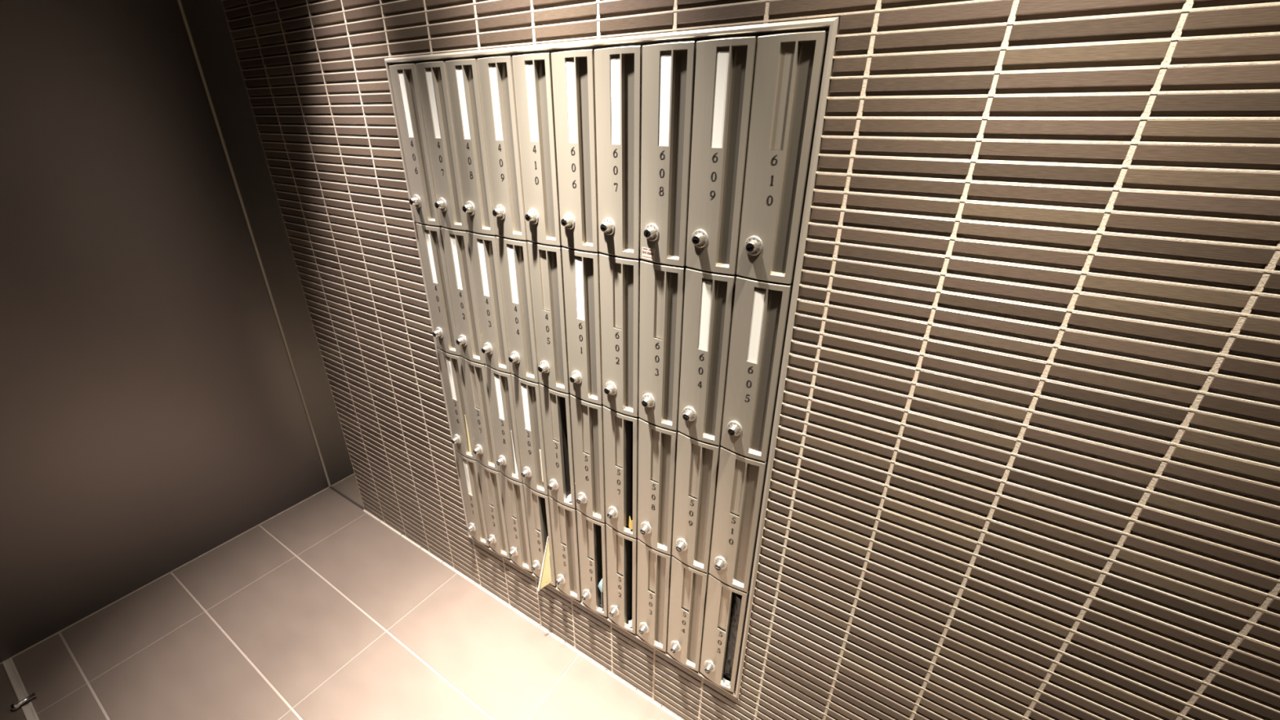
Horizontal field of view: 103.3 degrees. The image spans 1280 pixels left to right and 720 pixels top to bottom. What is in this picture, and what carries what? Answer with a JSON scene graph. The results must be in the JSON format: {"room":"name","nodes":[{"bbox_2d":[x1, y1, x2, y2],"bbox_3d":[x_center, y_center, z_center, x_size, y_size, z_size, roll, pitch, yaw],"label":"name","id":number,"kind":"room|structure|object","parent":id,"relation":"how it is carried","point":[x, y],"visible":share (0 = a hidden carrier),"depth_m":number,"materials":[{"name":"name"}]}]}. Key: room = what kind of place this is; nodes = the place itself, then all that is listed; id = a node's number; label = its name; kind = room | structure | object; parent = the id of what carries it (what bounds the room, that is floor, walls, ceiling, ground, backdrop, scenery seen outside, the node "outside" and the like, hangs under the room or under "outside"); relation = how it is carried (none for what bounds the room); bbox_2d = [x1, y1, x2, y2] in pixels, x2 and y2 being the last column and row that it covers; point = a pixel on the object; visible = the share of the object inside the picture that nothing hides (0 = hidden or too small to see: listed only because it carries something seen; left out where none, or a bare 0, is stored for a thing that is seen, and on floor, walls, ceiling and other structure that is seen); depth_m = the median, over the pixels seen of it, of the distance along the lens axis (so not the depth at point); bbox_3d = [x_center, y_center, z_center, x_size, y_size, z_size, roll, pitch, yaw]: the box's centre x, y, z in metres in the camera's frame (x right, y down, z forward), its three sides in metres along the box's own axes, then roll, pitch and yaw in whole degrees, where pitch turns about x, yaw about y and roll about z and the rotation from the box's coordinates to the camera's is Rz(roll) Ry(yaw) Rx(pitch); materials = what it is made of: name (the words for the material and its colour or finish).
{"room":"apartment mail room","nodes":[
{"label":"apartment mail room","id":0,"kind":"room"},
{"bbox_2d":[0,0,328,662],"bbox_3d":[-2.681,0.252,0.161,0.020,2.500,4.512,16,29,29],"label":"wall","id":1,"kind":"structure","parent":0,"point":[153,414],"depth_m":1.65,"materials":[{"name":"brown paint"}]},
{"bbox_2d":[0,487,328,664],"bbox_3d":[-2.687,1.389,0.677,0.003,0.003,4.496,16,29,29],"label":"baseboard","id":2,"kind":"structure","parent":1,"relation":"attached to","point":[327,487],"depth_m":1.89,"materials":[{"name":"beige"}]},
{"bbox_2d":[177,0,329,487],"bbox_3d":[-1.456,-0.531,1.869,0.004,2.500,0.004,16,29,29],"label":"trim","id":3,"kind":"structure","parent":1,"relation":"attached to","point":[178,1],"depth_m":1.87,"materials":[{"name":"beige metal"}]},
{"bbox_2d":[0,487,676,719],"bbox_3d":[-1.163,1.833,-0.203,3.674,0.030,4.532,16,29,29],"label":"floor","id":4,"kind":"structure","parent":0,"point":[320,610],"depth_m":1.66,"materials":[{"name":"beige tile"}]},
{"bbox_2d":[2,657,39,719],"bbox_3d":[-1.418,1.119,1.262,1.430,0.023,0.050,16,29,29],"label":"rail","id":5,"kind":"object","parent":4,"relation":"on","point":[24,702],"visible":1,"depth_m":1.52,"materials":[{"name":"silver metal"}]},
{"bbox_2d":[221,0,1279,719],"bbox_3d":[0.191,-0.071,0.919,3.352,2.500,0.009,16,29,29],"label":"wall","id":6,"kind":"structure","parent":0,"point":[1026,464],"depth_m":0.75,"materials":[{"name":"brown tile"}]},
{"bbox_2d":[178,0,364,509],"bbox_3d":[-1.333,-0.500,1.806,0.286,2.500,0.012,16,29,29],"label":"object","id":7,"kind":"structure","parent":6,"relation":"attached to","point":[206,23],"depth_m":1.80,"materials":[{"name":"paint"}]},
{"bbox_2d":[329,486,364,510],"bbox_3d":[-1.348,0.634,2.326,0.282,0.004,0.004,16,29,29],"label":"trim","id":8,"kind":"structure","parent":6,"relation":"attached to","point":[330,486],"depth_m":2.32,"materials":[{"name":"grey"}]},
{"bbox_2d":[363,509,684,719],"bbox_3d":[0.178,1.062,1.441,3.348,0.004,0.012,16,29,29],"label":"baseboard","id":9,"kind":"structure","parent":6,"relation":"attached to","point":[677,717],"depth_m":1.75,"materials":[{"name":"grey"}]},
{"bbox_2d":[384,17,839,698],"bbox_3d":[-0.167,0.081,1.247,1.026,1.468,0.025,16,29,29],"label":"surround","id":10,"kind":"object","parent":6,"relation":"attached to","point":[830,25],"visible":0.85,"depth_m":0.90,"materials":[{"name":"silver metal"}]},
{"bbox_2d":[455,450,489,546],"bbox_3d":[-0.531,0.450,1.719,0.097,0.356,0.138,16,29,29],"label":"mailbox","id":11,"kind":"object","parent":10,"relation":"attached to","point":[468,467],"visible":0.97,"depth_m":1.68,"materials":[{"name":"grey metal"}]},
{"bbox_2d":[438,348,476,460],"bbox_3d":[-0.528,0.124,1.567,0.097,0.356,0.138,16,29,29],"label":"mailbox","id":12,"kind":"object","parent":11,"relation":"on","point":[451,364],"visible":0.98,"depth_m":1.52,"materials":[{"name":"grey metal"}]},
{"bbox_2d":[416,222,460,355],"bbox_3d":[-0.525,-0.202,1.415,0.097,0.356,0.138,16,29,29],"label":"mailbox","id":13,"kind":"object","parent":12,"relation":"on","point":[430,237],"visible":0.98,"depth_m":1.37,"materials":[{"name":"grey metal"}]},
{"bbox_2d":[388,63,440,226],"bbox_3d":[-0.521,-0.528,1.264,0.097,0.356,0.138,16,29,29],"label":"mailbox","id":14,"kind":"object","parent":13,"relation":"on","point":[404,77],"visible":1,"depth_m":1.22,"materials":[{"name":"grey metal"}]},
{"bbox_2d":[465,417,471,453],"bbox_3d":[-0.527,0.229,1.555,0.013,0.138,0.002,16,29,29],"label":"flyer","id":15,"kind":"object","parent":12,"relation":"in","point":[468,440],"visible":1,"depth_m":1.56,"materials":[{"name":"yellow paper"}]},
{"bbox_2d":[476,461,511,559],"bbox_3d":[-0.447,0.474,1.670,0.097,0.356,0.138,16,29,29],"label":"mailbox","id":16,"kind":"object","parent":10,"relation":"attached to","point":[490,479],"visible":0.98,"depth_m":1.63,"materials":[{"name":"grey metal"}]},
{"bbox_2d":[461,355,498,471],"bbox_3d":[-0.444,0.148,1.518,0.097,0.356,0.138,16,29,29],"label":"mailbox","id":17,"kind":"object","parent":16,"relation":"on","point":[474,373],"visible":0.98,"depth_m":1.47,"materials":[{"name":"grey metal"}]},
{"bbox_2d":[440,226,484,364],"bbox_3d":[-0.441,-0.178,1.367,0.097,0.356,0.138,16,29,29],"label":"mailbox","id":18,"kind":"object","parent":17,"relation":"on","point":[455,242],"visible":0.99,"depth_m":1.32,"materials":[{"name":"grey metal"}]},
{"bbox_2d":[415,61,466,230],"bbox_3d":[-0.437,-0.504,1.215,0.097,0.356,0.138,16,29,29],"label":"mailbox","id":19,"kind":"object","parent":18,"relation":"on","point":[432,76],"visible":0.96,"depth_m":1.17,"materials":[{"name":"grey metal"}]},
{"bbox_2d":[499,471,533,572],"bbox_3d":[-0.363,0.497,1.622,0.097,0.356,0.138,16,29,29],"label":"mailbox","id":20,"kind":"object","parent":10,"relation":"attached to","point":[513,491],"visible":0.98,"depth_m":1.58,"materials":[{"name":"grey metal"}]},
{"bbox_2d":[484,364,523,482],"bbox_3d":[-0.360,0.171,1.470,0.097,0.356,0.138,16,29,29],"label":"mailbox","id":21,"kind":"object","parent":20,"relation":"on","point":[500,383],"visible":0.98,"depth_m":1.42,"materials":[{"name":"grey metal"}]},
{"bbox_2d":[467,231,511,373],"bbox_3d":[-0.356,-0.154,1.318,0.097,0.356,0.138,16,29,29],"label":"mailbox","id":22,"kind":"object","parent":21,"relation":"on","point":[483,247],"visible":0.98,"depth_m":1.27,"materials":[{"name":"grey metal"}]},
{"bbox_2d":[444,58,496,235],"bbox_3d":[-0.353,-0.480,1.166,0.097,0.356,0.138,16,29,29],"label":"mailbox","id":23,"kind":"object","parent":22,"relation":"on","point":[463,77],"visible":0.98,"depth_m":1.12,"materials":[{"name":"grey metal"}]},
{"bbox_2d":[511,431,518,475],"bbox_3d":[-0.360,0.270,1.454,0.011,0.155,0.002,16,29,29],"label":"flyer","id":24,"kind":"object","parent":21,"relation":"in","point":[515,464],"visible":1,"depth_m":1.47,"materials":[{"name":"white paper"}]},
{"bbox_2d":[523,483,556,586],"bbox_3d":[-0.279,0.521,1.573,0.097,0.356,0.138,16,29,29],"label":"mailbox","id":25,"kind":"object","parent":10,"relation":"attached to","point":[537,504],"visible":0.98,"depth_m":1.52,"materials":[{"name":"grey metal"}]},
{"bbox_2d":[511,373,548,495],"bbox_3d":[-0.276,0.195,1.421,0.097,0.356,0.138,16,29,29],"label":"mailbox","id":26,"kind":"object","parent":25,"relation":"on","point":[526,393],"visible":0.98,"depth_m":1.38,"materials":[{"name":"grey metal"}]},
{"bbox_2d":[496,235,539,382],"bbox_3d":[-0.272,-0.131,1.269,0.097,0.356,0.138,16,29,29],"label":"mailbox","id":27,"kind":"object","parent":26,"relation":"on","point":[513,254],"visible":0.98,"depth_m":1.22,"materials":[{"name":"grey metal"}]},
{"bbox_2d":[476,55,527,239],"bbox_3d":[-0.269,-0.457,1.117,0.097,0.356,0.138,16,29,29],"label":"mailbox","id":28,"kind":"object","parent":27,"relation":"on","point":[496,79],"visible":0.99,"depth_m":1.07,"materials":[{"name":"grey metal"}]},
{"bbox_2d":[539,449,543,482],"bbox_3d":[-0.273,0.295,1.407,0.001,0.108,0.007,-19,32,-36],"label":"flyer","id":29,"kind":"object","parent":26,"relation":"in","point":[540,450],"visible":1,"depth_m":1.41,"materials":[{"name":"beige paper"}]},
{"bbox_2d":[537,536,551,591],"bbox_3d":[-0.296,0.625,1.547,0.048,0.210,0.008,-9,27,-19],"label":"leaflet","id":30,"kind":"object","parent":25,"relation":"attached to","point":[545,578],"visible":1,"depth_m":1.56,"materials":[{"name":"yellow paper"}]},
{"bbox_2d":[549,495,581,600],"bbox_3d":[-0.195,0.544,1.524,0.097,0.356,0.138,16,29,29],"label":"mailbox","id":31,"kind":"object","parent":10,"relation":"attached to","point":[563,517],"visible":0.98,"depth_m":1.48,"materials":[{"name":"grey metal"}]},
{"bbox_2d":[539,383,576,508],"bbox_3d":[-0.192,0.219,1.372,0.097,0.356,0.138,16,29,29],"label":"mailbox","id":32,"kind":"object","parent":31,"relation":"on","point":[555,404],"visible":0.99,"depth_m":1.33,"materials":[{"name":"grey metal"}]},
{"bbox_2d":[528,241,569,393],"bbox_3d":[-0.188,-0.107,1.220,0.097,0.356,0.138,16,29,29],"label":"mailbox","id":33,"kind":"object","parent":32,"relation":"on","point":[546,268],"visible":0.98,"depth_m":1.18,"materials":[{"name":"grey metal"}]},
{"bbox_2d":[511,53,561,245],"bbox_3d":[-0.185,-0.433,1.069,0.097,0.356,0.138,16,29,29],"label":"mailbox","id":34,"kind":"object","parent":33,"relation":"on","point":[532,73],"visible":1,"depth_m":1.02,"materials":[{"name":"grey metal"}]},
{"bbox_2d":[567,493,571,501],"bbox_3d":[-0.195,0.374,1.388,0.022,0.030,0.009,18,30,33],"label":"paper scrap","id":35,"kind":"object","parent":32,"relation":"in","point":[569,497],"visible":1,"depth_m":1.39,"materials":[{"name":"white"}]},
{"bbox_2d":[576,509,608,617],"bbox_3d":[-0.111,0.568,1.475,0.097,0.356,0.138,16,29,29],"label":"mailbox","id":36,"kind":"object","parent":10,"relation":"attached to","point":[592,535],"visible":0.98,"depth_m":1.43,"materials":[{"name":"grey metal"}]},
{"bbox_2d":[569,394,605,523],"bbox_3d":[-0.108,0.242,1.323,0.097,0.356,0.138,16,29,29],"label":"mailbox","id":37,"kind":"object","parent":36,"relation":"on","point":[587,417],"visible":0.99,"depth_m":1.28,"materials":[{"name":"grey metal"}]},
{"bbox_2d":[561,246,603,404],"bbox_3d":[-0.104,-0.084,1.172,0.097,0.356,0.138,16,29,29],"label":"mailbox","id":38,"kind":"object","parent":37,"relation":"on","point":[581,272],"visible":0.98,"depth_m":1.13,"materials":[{"name":"grey metal"}]},
{"bbox_2d":[551,48,599,252],"bbox_3d":[-0.101,-0.410,1.020,0.097,0.356,0.138,16,29,29],"label":"mailbox","id":39,"kind":"object","parent":38,"relation":"on","point":[573,74],"visible":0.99,"depth_m":0.97,"materials":[{"name":"grey metal"}]},
{"bbox_2d":[598,578,604,611],"bbox_3d":[-0.112,0.676,1.466,0.018,0.138,0.006,20,31,35],"label":"leaflet","id":40,"kind":"object","parent":36,"relation":"in","point":[600,584],"visible":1,"depth_m":1.45,"materials":[{"name":"white paper"}]},
{"bbox_2d":[605,523,638,634],"bbox_3d":[-0.027,0.592,1.427,0.097,0.356,0.138,16,29,29],"label":"mailbox","id":41,"kind":"object","parent":10,"relation":"attached to","point":[621,548],"visible":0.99,"depth_m":1.39,"materials":[{"name":"grey metal"}]},
{"bbox_2d":[603,405,639,537],"bbox_3d":[-0.024,0.266,1.275,0.097,0.356,0.138,16,29,29],"label":"mailbox","id":42,"kind":"object","parent":41,"relation":"on","point":[620,430],"visible":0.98,"depth_m":1.23,"materials":[{"name":"grey metal"}]},
{"bbox_2d":[599,253,641,417],"bbox_3d":[-0.020,-0.060,1.123,0.097,0.356,0.138,16,29,29],"label":"mailbox","id":43,"kind":"object","parent":42,"relation":"on","point":[620,277],"visible":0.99,"depth_m":1.08,"materials":[{"name":"grey metal"}]},
{"bbox_2d":[594,45,642,258],"bbox_3d":[-0.017,-0.386,0.971,0.097,0.356,0.138,16,29,29],"label":"mailbox","id":44,"kind":"object","parent":43,"relation":"on","point":[618,71],"visible":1,"depth_m":0.92,"materials":[{"name":"grey metal"}]},
{"bbox_2d":[628,515,632,529],"bbox_3d":[-0.024,0.414,1.287,0.018,0.038,0.010,22,32,38],"label":"paper scrap","id":45,"kind":"object","parent":42,"relation":"in","point":[630,522],"visible":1,"depth_m":1.29,"materials":[{"name":"yellow paper"}]},
{"bbox_2d":[628,619,631,626],"bbox_3d":[-0.028,0.745,1.440,0.018,0.034,0.010,16,29,29],"label":"paper scrap","id":46,"kind":"object","parent":41,"relation":"in","point":[629,621],"visible":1,"depth_m":1.44,"materials":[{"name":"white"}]},
{"bbox_2d":[636,538,671,652],"bbox_3d":[0.057,0.615,1.378,0.097,0.356,0.138,16,29,29],"label":"mailbox","id":47,"kind":"object","parent":10,"relation":"attached to","point":[654,566],"visible":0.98,"depth_m":1.33,"materials":[{"name":"grey metal"}]},
{"bbox_2d":[637,417,678,555],"bbox_3d":[0.060,0.289,1.226,0.097,0.356,0.138,16,29,29],"label":"mailbox","id":48,"kind":"object","parent":47,"relation":"on","point":[657,445],"visible":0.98,"depth_m":1.18,"materials":[{"name":"grey metal"}]},
{"bbox_2d":[638,259,686,431],"bbox_3d":[0.064,-0.036,1.074,0.097,0.356,0.138,16,29,29],"label":"mailbox","id":49,"kind":"object","parent":48,"relation":"on","point":[662,286],"visible":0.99,"depth_m":1.03,"materials":[{"name":"grey metal"}]},
{"bbox_2d":[640,41,696,266],"bbox_3d":[0.067,-0.362,0.922,0.097,0.356,0.138,16,29,29],"label":"mailbox","id":50,"kind":"object","parent":49,"relation":"on","point":[668,76],"visible":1,"depth_m":0.88,"materials":[{"name":"grey metal"}]},
{"bbox_2d":[642,248,653,257],"bbox_3d":[0.015,-0.204,0.968,0.029,0.016,0.001,21,32,37],"label":"print","id":51,"kind":"object","parent":50,"relation":"on","point":[646,252],"depth_m":0.97,"materials":[{"name":"white paper"}]},
{"bbox_2d":[666,555,709,671],"bbox_3d":[0.141,0.639,1.329,0.097,0.356,0.138,16,29,29],"label":"mailbox","id":52,"kind":"object","parent":10,"relation":"attached to","point":[688,584],"visible":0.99,"depth_m":1.28,"materials":[{"name":"grey metal"}]},
{"bbox_2d":[671,431,720,573],"bbox_3d":[0.144,0.313,1.177,0.097,0.356,0.138,16,29,29],"label":"mailbox","id":53,"kind":"object","parent":52,"relation":"on","point":[697,461],"visible":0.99,"depth_m":1.13,"materials":[{"name":"grey metal"}]},
{"bbox_2d":[677,266,738,445],"bbox_3d":[0.148,-0.013,1.025,0.097,0.356,0.138,16,29,29],"label":"mailbox","id":54,"kind":"object","parent":53,"relation":"on","point":[708,296],"visible":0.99,"depth_m":0.98,"materials":[{"name":"grey metal"}]},
{"bbox_2d":[685,36,757,274],"bbox_3d":[0.151,-0.339,0.874,0.097,0.356,0.138,16,29,29],"label":"mailbox","id":55,"kind":"object","parent":54,"relation":"on","point":[725,68],"visible":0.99,"depth_m":0.83,"materials":[{"name":"grey metal"}]},
{"bbox_2d":[699,573,749,692],"bbox_3d":[0.225,0.662,1.280,0.097,0.356,0.138,16,29,29],"label":"mailbox","id":56,"kind":"object","parent":10,"relation":"attached to","point":[720,595],"visible":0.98,"depth_m":1.24,"materials":[{"name":"grey metal"}]},
{"bbox_2d":[722,678,730,685],"bbox_3d":[0.221,0.825,1.298,0.020,0.017,0.008,16,29,29],"label":"paper scrap","id":57,"kind":"object","parent":56,"relation":"in","point":[726,682],"visible":1,"depth_m":1.30,"materials":[{"name":"white paper"}]},
{"bbox_2d":[724,592,742,679],"bbox_3d":[0.228,0.682,1.238,0.011,0.300,0.024,-17,30,-33],"label":"magazine","id":58,"kind":"object","parent":56,"relation":"in","point":[736,606],"visible":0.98,"depth_m":1.23,"materials":[{"name":"black paper"}]},
{"bbox_2d":[708,445,768,592],"bbox_3d":[0.229,0.337,1.128,0.097,0.356,0.138,16,29,29],"label":"mailbox","id":59,"kind":"object","parent":56,"relation":"on","point":[740,481],"visible":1,"depth_m":1.08,"materials":[{"name":"grey metal"}]},
{"bbox_2d":[720,275,792,462],"bbox_3d":[0.232,0.011,0.977,0.097,0.356,0.138,16,29,29],"label":"mailbox","id":60,"kind":"object","parent":59,"relation":"on","point":[760,312],"visible":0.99,"depth_m":0.93,"materials":[{"name":"grey metal"}]},
{"bbox_2d":[736,31,827,284],"bbox_3d":[0.235,-0.315,0.825,0.097,0.356,0.138,16,29,29],"label":"mailbox","id":61,"kind":"object","parent":60,"relation":"on","point":[788,67],"visible":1,"depth_m":0.78,"materials":[{"name":"grey metal"}]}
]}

